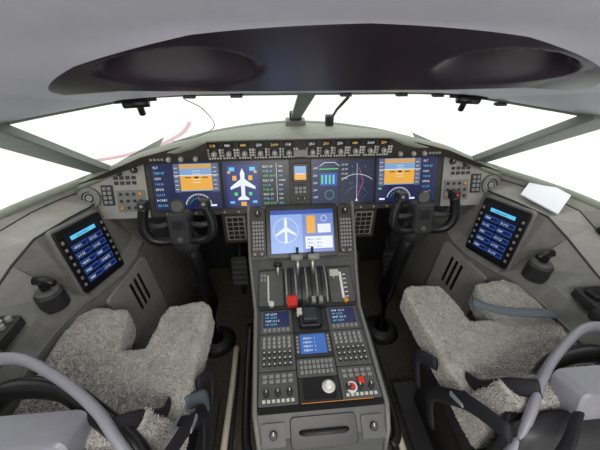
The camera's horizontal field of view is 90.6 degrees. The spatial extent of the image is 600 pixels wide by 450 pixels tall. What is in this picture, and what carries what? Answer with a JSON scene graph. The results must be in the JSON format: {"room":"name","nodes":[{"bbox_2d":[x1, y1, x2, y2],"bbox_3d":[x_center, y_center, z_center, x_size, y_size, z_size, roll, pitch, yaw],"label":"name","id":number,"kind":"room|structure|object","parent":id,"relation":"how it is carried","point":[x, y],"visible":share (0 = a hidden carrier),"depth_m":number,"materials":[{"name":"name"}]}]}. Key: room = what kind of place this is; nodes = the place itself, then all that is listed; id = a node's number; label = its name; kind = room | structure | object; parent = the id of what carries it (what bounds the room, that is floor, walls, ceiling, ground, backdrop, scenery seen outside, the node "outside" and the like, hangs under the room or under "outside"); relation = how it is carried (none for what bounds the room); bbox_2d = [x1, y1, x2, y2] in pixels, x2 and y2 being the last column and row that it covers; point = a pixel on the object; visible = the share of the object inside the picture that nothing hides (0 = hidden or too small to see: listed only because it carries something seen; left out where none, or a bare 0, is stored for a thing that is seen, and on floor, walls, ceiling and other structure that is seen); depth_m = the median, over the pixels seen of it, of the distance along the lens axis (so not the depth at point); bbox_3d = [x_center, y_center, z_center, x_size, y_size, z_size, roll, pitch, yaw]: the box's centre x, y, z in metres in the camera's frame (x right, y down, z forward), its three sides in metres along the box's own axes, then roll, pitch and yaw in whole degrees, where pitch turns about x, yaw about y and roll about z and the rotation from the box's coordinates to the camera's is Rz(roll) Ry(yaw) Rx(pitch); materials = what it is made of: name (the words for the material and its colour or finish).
{"room":"control cabin","nodes":[
{"label":"control cabin","id":0,"kind":"room"},
{"bbox_2d":[0,137,192,415],"bbox_3d":[-0.896,0.327,0.905,0.343,1.550,2.322,0,33,-1],"label":"console","id":1,"kind":"structure","parent":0,"point":[152,279],"depth_m":1.14,"materials":[{"name":"grey plastic"}]},
{"bbox_2d":[0,315,25,349],"bbox_3d":[-0.948,0.339,0.864,0.160,0.050,0.170,-2,34,-4],"label":"control panel","id":2,"kind":"object","parent":1,"relation":"in","point":[10,326],"visible":1,"depth_m":0.90,"materials":[{"name":"grey plastic"}]},
{"bbox_2d":[30,276,70,314],"bbox_3d":[-0.864,0.228,1.016,0.085,0.132,0.085,-27,42,-35],"label":"steering tiller","id":3,"kind":"object","parent":1,"relation":"attached to","point":[50,297],"visible":1,"depth_m":1.00,"materials":[{"name":"grey plastic"}]},
{"bbox_2d":[44,210,123,294],"bbox_3d":[-0.863,0.108,1.205,0.113,0.309,0.270,5,34,6],"label":"display","id":4,"kind":"object","parent":1,"relation":"attached to","point":[83,246],"visible":0.99,"depth_m":1.16,"materials":[{"name":"black plastic"}]},
{"bbox_2d":[6,92,580,124],"bbox_3d":[0.033,-0.339,0.852,1.648,0.046,0.235,-2,34,-4],"label":"trim header","id":5,"kind":"object","parent":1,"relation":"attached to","point":[398,94],"visible":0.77,"depth_m":0.92,"materials":[{"name":"grey plastic"}]},
{"bbox_2d":[0,120,599,219],"bbox_3d":[0.023,-0.125,1.103,2.278,0.134,1.566,-2,34,-4],"label":"sill","id":6,"kind":"structure","parent":1,"relation":"attached to","point":[5,212],"depth_m":1.22,"materials":[{"name":"grey plastic"}]},
{"bbox_2d":[193,208,390,268],"bbox_3d":[-0.028,0.100,1.886,2.200,0.860,0.530,-2,34,-4],"label":"wall","id":7,"kind":"structure","parent":0,"point":[217,254],"depth_m":2.23,"materials":[{"name":"black"}]},
{"bbox_2d":[0,0,599,122],"bbox_3d":[0.090,-0.164,0.211,2.200,0.453,1.515,-2,34,-4],"label":"ceiling","id":8,"kind":"structure","parent":0,"point":[56,55],"depth_m":0.37,"materials":[{"name":"plastic"}]},
{"bbox_2d":[114,95,487,115],"bbox_3d":[0.027,-0.369,0.913,1.122,0.055,0.048,-2,34,-4],"label":"clips","id":9,"kind":"object","parent":8,"relation":"attached to","point":[463,100],"visible":0.94,"depth_m":0.88,"materials":[{"name":"black plastic"}]},
{"bbox_2d":[0,93,599,172],"bbox_3d":[0.019,-0.255,1.028,2.252,0.426,1.542,-2,34,-4],"label":"pillars","id":10,"kind":"structure","parent":0,"point":[14,139],"depth_m":0.97,"materials":[{"name":"grey metal"}]},
{"bbox_2d":[189,260,424,449],"bbox_3d":[0.045,0.934,1.403,2.400,0.001,2.500,-2,34,-4],"label":"floor","id":11,"kind":"structure","parent":0,"point":[235,310],"depth_m":1.82,"materials":[{"name":"carpet"}]},
{"bbox_2d":[136,198,235,357],"bbox_3d":[-0.484,0.283,1.466,0.299,1.025,0.268,-2,34,-4],"label":"yoke","id":12,"kind":"object","parent":11,"relation":"on","point":[180,223],"visible":0.99,"depth_m":1.17,"materials":[{"name":"black plastic"}]},
{"bbox_2d":[190,242,248,293],"bbox_3d":[-0.522,0.306,1.972,0.360,0.403,0.191,-2,34,-4],"label":"rudder pedals","id":13,"kind":"object","parent":11,"relation":"on","point":[239,267],"visible":0.64,"depth_m":1.90,"materials":[{"name":"grey metal"}]},
{"bbox_2d":[220,345,240,449],"bbox_3d":[-0.558,0.933,1.323,0.515,0.080,0.875,-2,34,-4],"label":"rail","id":14,"kind":"object","parent":11,"relation":"on","point":[227,440],"visible":0.5,"depth_m":1.41,"materials":[{"name":"beige metal"}]},
{"bbox_2d":[0,302,219,449],"bbox_3d":[-0.558,0.621,0.944,0.574,0.850,0.682,-2,34,-4],"label":"seat","id":15,"kind":"object","parent":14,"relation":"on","point":[97,388],"visible":1,"depth_m":0.86,"materials":[{"name":"grey"}]},
{"bbox_2d":[241,201,401,449],"bbox_3d":[0.037,0.477,1.262,0.515,0.879,0.871,-2,34,-4],"label":"pedestal","id":16,"kind":"object","parent":11,"relation":"on","point":[320,381],"visible":1,"depth_m":1.09,"materials":[{"name":"grey"}]},
{"bbox_2d":[77,157,500,218],"bbox_3d":[0.000,-0.193,1.364,1.930,0.257,0.122,-2,34,-4],"label":"panel","id":17,"kind":"object","parent":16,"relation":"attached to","point":[369,182],"visible":0.87,"depth_m":1.34,"materials":[{"name":"black plastic"}]},
{"bbox_2d":[76,123,501,190],"bbox_3d":[-0.021,-0.398,1.525,1.920,0.289,0.583,-2,34,-4],"label":"shield","id":18,"kind":"object","parent":17,"relation":"attached to","point":[276,131],"visible":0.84,"depth_m":1.26,"materials":[{"name":"grey plastic"}]},
{"bbox_2d":[173,99,214,141],"bbox_3d":[-0.385,-0.380,1.084,0.126,0.202,0.263,-23,40,-31],"label":"microphone cable","id":19,"kind":"object","parent":18,"relation":"on","point":[184,99],"visible":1,"depth_m":1.09,"materials":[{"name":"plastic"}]},
{"bbox_2d":[79,138,498,184],"bbox_3d":[0.001,-0.287,1.299,1.920,0.204,0.076,-2,34,-4],"label":"control panel","id":20,"kind":"object","parent":18,"relation":"attached to","point":[353,147],"visible":0.99,"depth_m":1.25,"materials":[{"name":"black plastic"}]},
{"bbox_2d":[285,97,349,125],"bbox_3d":[0.063,-0.485,1.293,0.240,0.220,0.436,-2,34,-4],"label":"standby compass","id":21,"kind":"object","parent":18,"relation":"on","point":[329,118],"visible":0.73,"depth_m":1.47,"materials":[{"name":"grey plastic"}]},
{"bbox_2d":[148,206,447,242],"bbox_3d":[0.002,-0.001,1.443,1.460,0.159,0.040,-2,34,-4],"label":"vent panel","id":22,"kind":"object","parent":17,"relation":"attached to","point":[235,225],"visible":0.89,"depth_m":1.42,"materials":[{"name":"black plastic"}]},
{"bbox_2d":[357,233,395,284],"bbox_3d":[0.464,0.264,2.048,0.360,0.403,0.191,-2,34,-4],"label":"rudder pedals","id":23,"kind":"object","parent":11,"relation":"on","point":[387,254],"visible":0.3,"depth_m":1.97,"materials":[{"name":"grey metal"}]},
{"bbox_2d":[389,427,406,449],"bbox_3d":[0.652,0.881,1.417,0.515,0.080,0.875,-2,34,-4],"label":"rail","id":24,"kind":"object","parent":11,"relation":"on","point":[402,446],"visible":0.03,"depth_m":1.27,"materials":[{"name":"beige metal"}]},
{"bbox_2d":[392,280,599,449],"bbox_3d":[0.683,0.580,1.048,0.574,0.820,0.682,-2,34,-4],"label":"seat","id":25,"kind":"object","parent":24,"relation":"on","point":[506,375],"visible":1,"depth_m":0.92,"materials":[{"name":"grey"}]},
{"bbox_2d":[367,189,460,344],"bbox_3d":[0.502,0.240,1.542,0.299,1.025,0.268,-2,34,-4],"label":"yoke","id":26,"kind":"object","parent":11,"relation":"on","point":[420,214],"visible":0.98,"depth_m":1.26,"materials":[{"name":"black plastic"}]},
{"bbox_2d":[389,132,599,364],"bbox_3d":[0.997,0.246,1.051,0.343,1.550,2.322,-5,34,-8],"label":"console","id":27,"kind":"structure","parent":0,"point":[443,260],"depth_m":1.23,"materials":[{"name":"grey plastic"}]},
{"bbox_2d":[466,195,538,269],"bbox_3d":[0.899,0.033,1.341,0.113,0.309,0.270,-10,35,-15],"label":"display","id":28,"kind":"object","parent":27,"relation":"attached to","point":[500,232],"visible":0.99,"depth_m":1.30,"materials":[{"name":"black plastic"}]},
{"bbox_2d":[521,249,555,283],"bbox_3d":[0.940,0.151,1.155,0.085,0.132,0.085,20,38,26],"label":"steering tiller","id":29,"kind":"object","parent":27,"relation":"attached to","point":[538,269],"visible":1,"depth_m":1.14,"materials":[{"name":"grey plastic"}]},
{"bbox_2d":[521,176,570,214],"bbox_3d":[1.016,-0.129,1.240,0.110,0.051,0.255,-2,34,-4],"label":"card","id":30,"kind":"object","parent":27,"relation":"on","point":[553,199],"visible":1,"depth_m":1.22,"materials":[{"name":"white paper"}]},
{"bbox_2d":[571,286,599,310],"bbox_3d":[1.057,0.270,0.993,0.160,0.050,0.170,-2,34,-4],"label":"box","id":31,"kind":"object","parent":27,"relation":"in","point":[588,297],"visible":0.99,"depth_m":1.02,"materials":[{"name":"grey plastic"}]},
{"label":"outside","id":32,"kind":"structure","parent":0,"visible":0},
{"bbox_2d":[0,94,599,209],"bbox_3d":[0.078,4.296,2.845,120.000,0.001,120.000,-2,34,-4],"label":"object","id":33,"kind":"structure","parent":32,"point":[573,163],"depth_m":18.79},
{"bbox_2d":[96,121,191,160],"bbox_3d":[-8.923,-4.778,16.459,4.529,0.001,7.370,-2,34,-4],"label":"hose","id":34,"kind":"object","parent":33,"relation":"on","point":[188,124],"visible":0.68,"depth_m":15.96,"materials":[{"name":"pink rubber"}]}
]}

